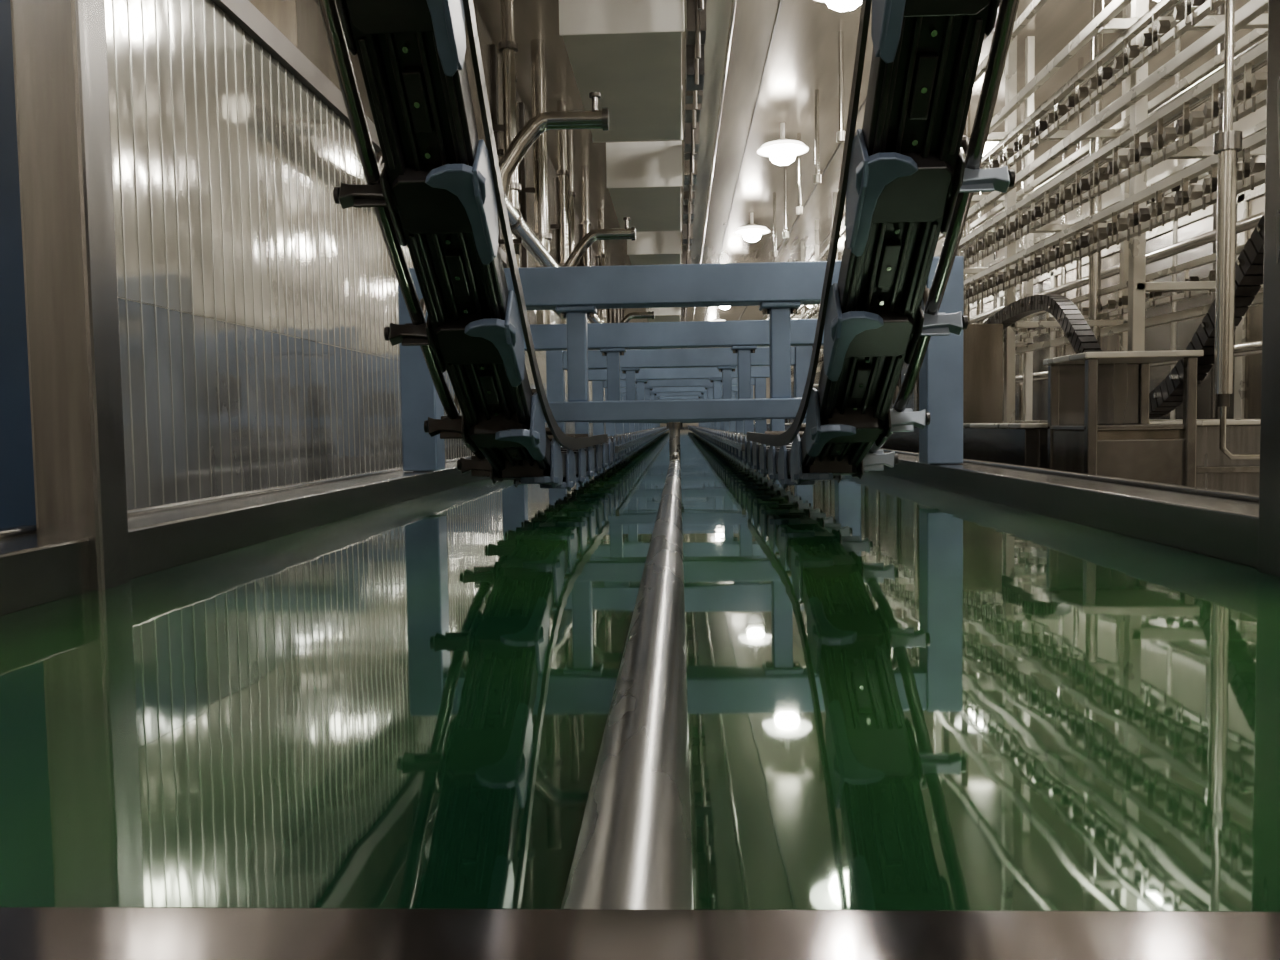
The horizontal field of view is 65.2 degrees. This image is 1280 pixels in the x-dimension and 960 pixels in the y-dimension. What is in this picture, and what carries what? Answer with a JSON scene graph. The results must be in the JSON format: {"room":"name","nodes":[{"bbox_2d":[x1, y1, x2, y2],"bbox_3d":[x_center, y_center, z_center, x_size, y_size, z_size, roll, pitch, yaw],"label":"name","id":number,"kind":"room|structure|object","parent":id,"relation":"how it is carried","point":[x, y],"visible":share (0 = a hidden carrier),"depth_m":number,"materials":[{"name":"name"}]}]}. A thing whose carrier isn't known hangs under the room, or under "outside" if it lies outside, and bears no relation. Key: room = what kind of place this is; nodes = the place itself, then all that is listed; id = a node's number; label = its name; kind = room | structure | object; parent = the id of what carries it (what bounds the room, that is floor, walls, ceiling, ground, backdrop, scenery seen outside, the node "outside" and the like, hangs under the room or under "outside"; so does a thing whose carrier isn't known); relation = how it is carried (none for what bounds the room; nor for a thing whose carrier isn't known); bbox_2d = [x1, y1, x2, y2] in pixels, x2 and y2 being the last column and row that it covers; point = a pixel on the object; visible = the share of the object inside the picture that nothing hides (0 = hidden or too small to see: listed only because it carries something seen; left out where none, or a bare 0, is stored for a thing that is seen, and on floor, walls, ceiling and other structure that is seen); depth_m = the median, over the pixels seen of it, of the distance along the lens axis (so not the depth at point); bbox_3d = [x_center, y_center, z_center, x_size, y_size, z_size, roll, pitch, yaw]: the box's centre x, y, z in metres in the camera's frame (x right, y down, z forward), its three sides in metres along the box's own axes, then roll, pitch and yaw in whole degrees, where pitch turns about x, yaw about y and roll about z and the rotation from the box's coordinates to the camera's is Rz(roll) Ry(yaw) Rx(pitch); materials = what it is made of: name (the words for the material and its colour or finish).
{"room":"factory production line","nodes":[
{"label":"factory production line","id":0,"kind":"room"},
{"bbox_2d":[710,312,724,320],"bbox_3d":[1.723,-3.550,22.185,0.420,0.340,0.420,-1,3,2],"label":"ceiling lamp","id":1,"kind":"object","parent":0,"point":[717,319],"depth_m":22.07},
{"bbox_2d":[719,306,729,309],"bbox_3d":[1.585,-3.352,18.693,0.420,0.340,0.420,-1,3,2],"label":"ceiling lamp","id":2,"kind":"object","parent":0,"point":[722,307],"depth_m":18.64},
{"bbox_2d":[660,365,793,426],"bbox_3d":[2.152,-2.855,35.889,7.500,3.270,0.100,-1,3,2],"label":"wall","id":3,"kind":"structure","parent":0,"point":[767,379],"depth_m":35.75,"materials":[{"name":"paint"}]},
{"bbox_2d":[734,212,769,241],"bbox_3d":[1.311,-2.957,11.709,0.420,0.340,0.420,-1,3,2],"label":"ceiling lamp","id":4,"kind":"object","parent":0,"point":[751,232],"depth_m":11.63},
{"bbox_2d":[757,122,808,165],"bbox_3d":[1.173,-2.760,8.218,0.420,0.340,0.420,-1,3,2],"label":"ceiling lamp","id":5,"kind":"object","parent":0,"point":[782,151],"depth_m":8.15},
{"bbox_2d":[815,0,861,11],"bbox_3d":[1.052,-2.585,5.125,0.420,0.340,0.420,-1,3,2],"label":"ceiling lamp","id":6,"kind":"object","parent":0,"point":[838,5],"depth_m":5.11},
{"bbox_2d":[692,0,994,320],"bbox_3d":[1.748,-2.994,15.299,1.676,0.680,29.000,-1,3,2],"label":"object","id":7,"kind":"structure","parent":0,"point":[840,135],"depth_m":7.45,"materials":[{"name":"white metal"}]},
{"bbox_2d":[492,0,520,267],"bbox_3d":[-0.687,-1.800,5.087,0.148,1.848,0.099,-1,3,2],"label":"riser pipe","id":8,"kind":"object","parent":7,"relation":"attached to","point":[508,47],"visible":0.7,"depth_m":5.05,"materials":[{"name":"metal"}]},
{"bbox_2d":[496,75,519,209],"bbox_3d":[-0.738,-1.825,5.539,0.131,1.848,0.064,-1,3,2],"label":"riser pipe","id":9,"kind":"object","parent":7,"relation":"attached to","point":[500,152],"visible":0.16,"depth_m":5.53,"materials":[{"name":"metal"}]},
{"bbox_2d":[525,39,551,323],"bbox_3d":[-0.656,-1.876,6.435,0.164,1.848,0.130,-1,3,2],"label":"riser pipe","id":10,"kind":"object","parent":7,"relation":"attached to","point":[538,75],"visible":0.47,"depth_m":6.39,"materials":[{"name":"metal"}]},
{"bbox_2d":[551,100,568,323],"bbox_3d":[-0.607,-1.944,7.632,0.148,1.848,0.099,-1,3,2],"label":"riser pipe","id":11,"kind":"object","parent":7,"relation":"attached to","point":[562,172],"visible":0.66,"depth_m":7.59,"materials":[{"name":"metal"}]},
{"bbox_2d":[559,129,575,255],"bbox_3d":[-0.602,-1.983,8.332,0.143,1.848,0.087,-1,3,2],"label":"riser pipe","id":12,"kind":"object","parent":7,"relation":"attached to","point":[570,179],"visible":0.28,"depth_m":8.28,"materials":[{"name":"metal"}]},
{"bbox_2d":[576,165,590,322],"bbox_3d":[-0.532,-2.051,9.528,0.148,1.848,0.099,-1,3,2],"label":"riser pipe","id":13,"kind":"object","parent":7,"relation":"attached to","point":[585,222],"visible":0.48,"depth_m":9.47,"materials":[{"name":"metal"}]},
{"bbox_2d":[597,208,606,322],"bbox_3d":[-0.457,-2.158,11.423,0.148,1.848,0.099,-1,3,2],"label":"riser pipe","id":14,"kind":"object","parent":7,"relation":"attached to","point":[601,256],"visible":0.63,"depth_m":11.36,"materials":[{"name":"metal"}]},
{"bbox_2d":[559,0,683,142],"bbox_3d":[-0.053,-2.363,5.156,0.545,0.752,1.674,-1,3,2],"label":"box","id":15,"kind":"object","parent":7,"relation":"attached to","point":[629,52],"visible":0.98,"depth_m":4.69,"materials":[{"name":"metal"}]},
{"bbox_2d":[606,140,681,231],"bbox_3d":[0.059,-2.523,7.989,0.545,0.752,1.674,-1,3,2],"label":"box","id":16,"kind":"object","parent":7,"relation":"attached to","point":[644,179],"visible":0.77,"depth_m":7.18,"materials":[{"name":"metal"}]},
{"bbox_2d":[627,231,681,264],"bbox_3d":[0.170,-2.683,10.823,0.545,0.752,1.674,-1,3,2],"label":"box","id":17,"kind":"object","parent":7,"relation":"attached to","point":[664,247],"visible":0.41,"depth_m":10.01,"materials":[{"name":"metal"}]},
{"bbox_2d":[646,307,680,321],"bbox_3d":[0.393,-3.004,16.489,0.545,0.752,1.674,-1,3,2],"label":"box","id":18,"kind":"object","parent":7,"relation":"attached to","point":[669,314],"visible":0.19,"depth_m":15.68,"materials":[{"name":"metal"}]},
{"bbox_2d":[681,0,706,348],"bbox_3d":[0.664,-2.912,14.845,0.095,0.761,26.000,-1,3,2],"label":"cable tray","id":19,"kind":"object","parent":7,"relation":"attached to","point":[695,9],"visible":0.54,"depth_m":5.77,"materials":[{"name":"metal"}]},
{"bbox_2d":[1213,0,1259,459],"bbox_3d":[1.487,-1.313,2.323,0.279,2.540,0.060,-1,3,2],"label":"pipe","id":20,"kind":"object","parent":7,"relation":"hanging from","point":[1226,144],"visible":0.99,"depth_m":2.36,"materials":[{"name":"metal"}]},
{"bbox_2d":[473,0,1267,348],"bbox_3d":[1.368,-3.449,16.541,7.700,0.100,38.700,-1,3,2],"label":"ceiling","id":21,"kind":"structure","parent":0,"point":[803,57],"depth_m":7.65,"materials":[{"name":"paint"}]},
{"bbox_2d":[983,142,998,155],"bbox_3d":[2.792,-2.782,8.153,0.420,0.340,0.420,-1,3,2],"label":"ceiling lamp","id":22,"kind":"object","parent":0,"point":[989,145],"depth_m":8.07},
{"bbox_2d":[820,105,1265,370],"bbox_3d":[5.189,-1.815,16.433,0.100,3.270,38.600,-1,3,2],"label":"wall","id":23,"kind":"structure","parent":0,"point":[1254,118],"depth_m":9.35,"materials":[{"name":"paint"}]},
{"bbox_3d":[1.420,-0.084,16.729,7.700,0.100,38.700,-1,3,2],"label":"floor","id":24,"kind":"structure","parent":0,"visible":0},
{"bbox_2d":[0,0,35,528],"bbox_3d":[-0.973,-0.603,1.152,0.580,2.650,0.040,-1,3,2],"label":"panel","id":25,"kind":"object","parent":24,"relation":"on","point":[17,491],"visible":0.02,"depth_m":1.15,"materials":[{"name":"metal"}]},
{"bbox_2d":[105,0,605,508],"bbox_3d":[-0.295,-1.091,18.083,0.050,1.812,33.820,-1,3,2],"label":"wall","id":26,"kind":"structure","parent":24,"relation":"on","point":[255,308],"depth_m":2.29,"materials":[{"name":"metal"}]},
{"bbox_2d":[497,92,653,349],"bbox_3d":[-0.117,-1.866,13.381,0.705,0.495,21.100,-1,3,2],"label":"pipe","id":27,"kind":"object","parent":26,"relation":"attached to","point":[594,118],"visible":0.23,"depth_m":4.15,"materials":[{"name":"metal"}]},
{"bbox_2d":[249,0,623,322],"bbox_3d":[-0.844,-1.424,11.766,0.410,3.200,17.570,-1,3,2],"label":"wall","id":28,"kind":"structure","parent":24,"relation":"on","point":[300,22],"depth_m":5.88,"materials":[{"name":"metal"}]},
{"bbox_2d":[0,427,1258,615],"bbox_3d":[0.700,-0.583,17.649,1.530,0.616,34.865,-1,3,2],"label":"tank","id":29,"kind":"object","parent":24,"relation":"on","point":[1220,524],"visible":0.02,"depth_m":1.45,"materials":[{"name":"metal"}]},
{"bbox_2d":[0,907,1279,959],"bbox_3d":[0.012,0.381,0.167,1.530,0.565,0.172,-1,3,2],"label":"tank edge","id":30,"kind":"structure","parent":29,"relation":"attached to","point":[26,933],"depth_m":0.22,"materials":[{"name":"metal"}]},
{"bbox_2d":[0,428,1279,910],"bbox_3d":[0.694,-0.822,17.584,1.288,0.001,34.767,-1,3,2],"label":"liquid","id":31,"kind":"object","parent":29,"relation":"in","point":[902,694],"visible":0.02,"depth_m":0.61,"materials":[{"name":"green liquid"}]},
{"bbox_2d":[561,422,692,908],"bbox_3d":[0.065,-0.032,2.115,0.064,0.186,3.756,-1,3,2],"label":"pipe","id":32,"kind":"object","parent":31,"relation":"on","point":[633,850],"visible":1,"depth_m":0.41,"materials":[{"name":"metal"}]},
{"bbox_2d":[10,0,1279,589],"bbox_3d":[0.030,-0.888,1.041,2.600,3.000,0.060,-1,3,2],"label":"frame","id":33,"kind":"object","parent":29,"relation":"on","point":[60,63],"visible":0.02,"depth_m":1.08,"materials":[{"name":"metal"}]},
{"bbox_2d":[523,319,823,422],"bbox_3d":[0.155,-0.372,3.987,1.424,0.517,0.090,-1,3,2],"label":"support frame","id":34,"kind":"object","parent":29,"relation":"on","point":[743,337],"visible":0.55,"depth_m":3.94,"materials":[{"name":"metal"}]},
{"bbox_2d":[546,346,811,445],"bbox_3d":[0.211,-0.452,5.404,1.424,0.517,0.090,-1,3,2],"label":"support frame","id":35,"kind":"object","parent":29,"relation":"on","point":[632,361],"visible":0.67,"depth_m":5.36,"materials":[{"name":"metal"}]},
{"bbox_2d":[592,378,766,435],"bbox_3d":[0.322,-0.612,8.237,1.424,0.517,0.090,-1,3,2],"label":"support frame","id":36,"kind":"object","parent":29,"relation":"on","point":[759,384],"visible":0.29,"depth_m":8.19,"materials":[{"name":"metal"}]},
{"bbox_2d":[605,386,753,435],"bbox_3d":[0.378,-0.693,9.654,1.424,0.517,0.090,-1,3,2],"label":"support frame","id":37,"kind":"object","parent":29,"relation":"on","point":[748,424],"visible":0.26,"depth_m":9.60,"materials":[{"name":"metal"}]},
{"bbox_2d":[615,391,743,434],"bbox_3d":[0.434,-0.773,11.071,1.424,0.517,0.090,-1,3,2],"label":"support frame","id":38,"kind":"object","parent":29,"relation":"on","point":[739,425],"visible":0.36,"depth_m":11.02,"materials":[{"name":"metal"}]},
{"bbox_2d":[623,395,735,432],"bbox_3d":[0.489,-0.853,12.487,1.424,0.517,0.090,-1,3,2],"label":"support frame","id":39,"kind":"object","parent":29,"relation":"on","point":[732,428],"visible":0.15,"depth_m":12.43,"materials":[{"name":"metal"}]},
{"bbox_2d":[630,399,728,431],"bbox_3d":[0.545,-0.933,13.904,1.424,0.517,0.090,-1,3,2],"label":"support frame","id":40,"kind":"object","parent":29,"relation":"on","point":[726,424],"visible":0.1,"depth_m":13.85,"materials":[{"name":"metal"}]},
{"bbox_2d":[635,422,723,430],"bbox_3d":[0.601,-1.013,15.320,1.424,0.517,0.090,-1,3,2],"label":"support frame","id":41,"kind":"object","parent":29,"relation":"on","point":[721,423],"visible":0.02,"depth_m":15.29,"materials":[{"name":"metal"}]},
{"bbox_2d":[639,422,719,430],"bbox_3d":[0.656,-1.093,16.737,1.424,0.517,0.090,-1,3,2],"label":"support frame","id":42,"kind":"object","parent":29,"relation":"on","point":[717,423],"visible":0.06,"depth_m":16.72,"materials":[{"name":"metal"}]},
{"bbox_2d":[645,422,713,429],"bbox_3d":[0.768,-1.253,19.570,1.424,0.517,0.090,-1,3,2],"label":"support frame","id":43,"kind":"object","parent":29,"relation":"on","point":[712,423],"visible":0.06,"depth_m":19.54,"materials":[{"name":"metal"}]},
{"bbox_2d":[642,422,716,429],"bbox_3d":[0.712,-1.173,18.154,1.424,0.517,0.090,-1,3,2],"label":"support frame","id":44,"kind":"object","parent":29,"relation":"on","point":[643,424],"visible":0.05,"depth_m":18.14,"materials":[{"name":"metal"}]},
{"bbox_2d":[575,366,784,435],"bbox_3d":[0.266,-0.532,6.821,1.424,0.517,0.090,-1,3,2],"label":"support frame","id":45,"kind":"object","parent":29,"relation":"on","point":[713,374],"visible":0.45,"depth_m":6.77,"materials":[{"name":"metal"}]},
{"bbox_2d":[397,256,963,470],"bbox_3d":[0.099,-0.292,2.571,1.424,0.517,0.090,-1,3,2],"label":"support frame","id":46,"kind":"object","parent":29,"relation":"on","point":[576,293],"visible":0.74,"depth_m":2.52,"materials":[{"name":"metal"}]},
{"bbox_2d":[318,0,666,458],"bbox_3d":[0.229,-1.486,13.117,0.184,1.666,25.643,-1,3,2],"label":"rail","id":47,"kind":"object","parent":46,"relation":"attached to","point":[372,164],"visible":0.55,"depth_m":1.24,"materials":[{"name":"metal"}]},
{"bbox_2d":[281,0,668,490],"bbox_3d":[0.174,-1.081,12.399,0.188,1.041,23.472,-1,3,2],"label":"chain","id":48,"kind":"object","parent":47,"relation":"on","point":[436,185],"visible":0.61,"depth_m":1.20,"materials":[{"name":"metal"}]},
{"bbox_2d":[687,0,1018,453],"bbox_3d":[0.775,-1.494,13.095,0.168,1.666,25.643,-1,3,2],"label":"rail","id":49,"kind":"object","parent":46,"relation":"attached to","point":[973,147],"visible":0.56,"depth_m":1.23,"materials":[{"name":"metal"}]},
{"bbox_2d":[688,0,1015,488],"bbox_3d":[0.776,-1.089,12.374,0.188,1.041,23.472,-1,3,2],"label":"chain","id":50,"kind":"object","parent":49,"relation":"on","point":[907,174],"visible":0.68,"depth_m":1.20,"materials":[{"name":"metal"}]},
{"bbox_2d":[754,419,1260,494],"bbox_3d":[1.923,-0.138,9.429,1.090,0.806,13.020,-1,3,2],"label":"tank","id":51,"kind":"object","parent":24,"relation":"on","point":[1022,443],"visible":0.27,"depth_m":2.94,"materials":[{"name":"metal"}]},
{"bbox_2d":[785,323,1002,422],"bbox_3d":[1.536,-0.550,7.807,0.281,0.822,7.160,-1,3,2],"label":"guard","id":52,"kind":"object","parent":51,"relation":"on","point":[982,343],"visible":0.02,"depth_m":4.23,"materials":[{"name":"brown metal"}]},
{"bbox_2d":[766,0,1267,422],"bbox_3d":[2.296,-1.389,9.805,0.760,3.250,16.100,-1,3,2],"label":"support","id":53,"kind":"object","parent":24,"relation":"on","point":[1134,106],"visible":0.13,"depth_m":4.30,"materials":[{"name":"beige metal"}]},
{"bbox_2d":[799,0,1224,318],"bbox_3d":[1.929,-1.780,8.289,0.051,0.164,13.114,-1,3,2],"label":"chain","id":54,"kind":"object","parent":53,"relation":"attached to","point":[1164,32],"visible":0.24,"depth_m":3.77,"materials":[{"name":"metal"}]},
{"bbox_2d":[791,128,1265,377],"bbox_3d":[1.839,-1.150,8.327,0.051,0.144,13.112,-1,3,2],"label":"chain","id":55,"kind":"object","parent":53,"relation":"attached to","point":[1246,169],"visible":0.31,"depth_m":3.38,"materials":[{"name":"metal"}]},
{"bbox_2d":[812,40,1267,349],"bbox_3d":[1.836,-1.359,8.315,0.051,0.164,13.112,-1,3,2],"label":"chain","id":56,"kind":"object","parent":53,"relation":"attached to","point":[1244,91],"visible":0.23,"depth_m":3.29,"materials":[{"name":"metal"}]},
{"bbox_2d":[970,120,1265,286],"bbox_3d":[2.642,-1.584,8.521,0.051,0.164,12.612,-1,3,2],"label":"chain","id":57,"kind":"object","parent":53,"relation":"attached to","point":[1262,125],"visible":0.09,"depth_m":4.84,"materials":[{"name":"metal"}]},
{"bbox_2d":[983,215,1263,417],"bbox_3d":[1.739,-0.629,3.900,0.080,0.780,3.220,-1,3,2],"label":"chain","id":58,"kind":"object","parent":53,"relation":"attached to","point":[1168,394],"visible":0.55,"depth_m":3.18,"materials":[{"name":"metal"}]},
{"bbox_2d":[1003,244,1244,342],"bbox_3d":[2.500,-1.083,8.555,0.051,0.164,12.612,-1,3,2],"label":"chain","id":59,"kind":"object","parent":53,"relation":"attached to","point":[1122,300],"visible":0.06,"depth_m":4.55,"materials":[{"name":"metal"}]},
{"bbox_2d":[809,0,1267,420],"bbox_3d":[2.973,-1.462,10.927,1.353,3.250,17.800,-1,3,2],"label":"metal racking","id":60,"kind":"object","parent":24,"relation":"on","point":[1096,274],"visible":0.04,"depth_m":5.47,"materials":[{"name":"metal"}]},
{"bbox_2d":[970,183,1264,420],"bbox_3d":[3.749,-0.850,9.778,0.070,2.132,13.500,-1,3,2],"label":"panels","id":61,"kind":"object","parent":24,"relation":"on","point":[1245,400],"visible":0.15,"depth_m":6.70,"materials":[{"name":"metal"}]},
{"bbox_2d":[1043,350,1203,486],"bbox_3d":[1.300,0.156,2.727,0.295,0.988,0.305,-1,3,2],"label":"base cabinet","id":62,"kind":"object","parent":24,"relation":"on","point":[1098,402],"visible":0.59,"depth_m":2.59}
]}

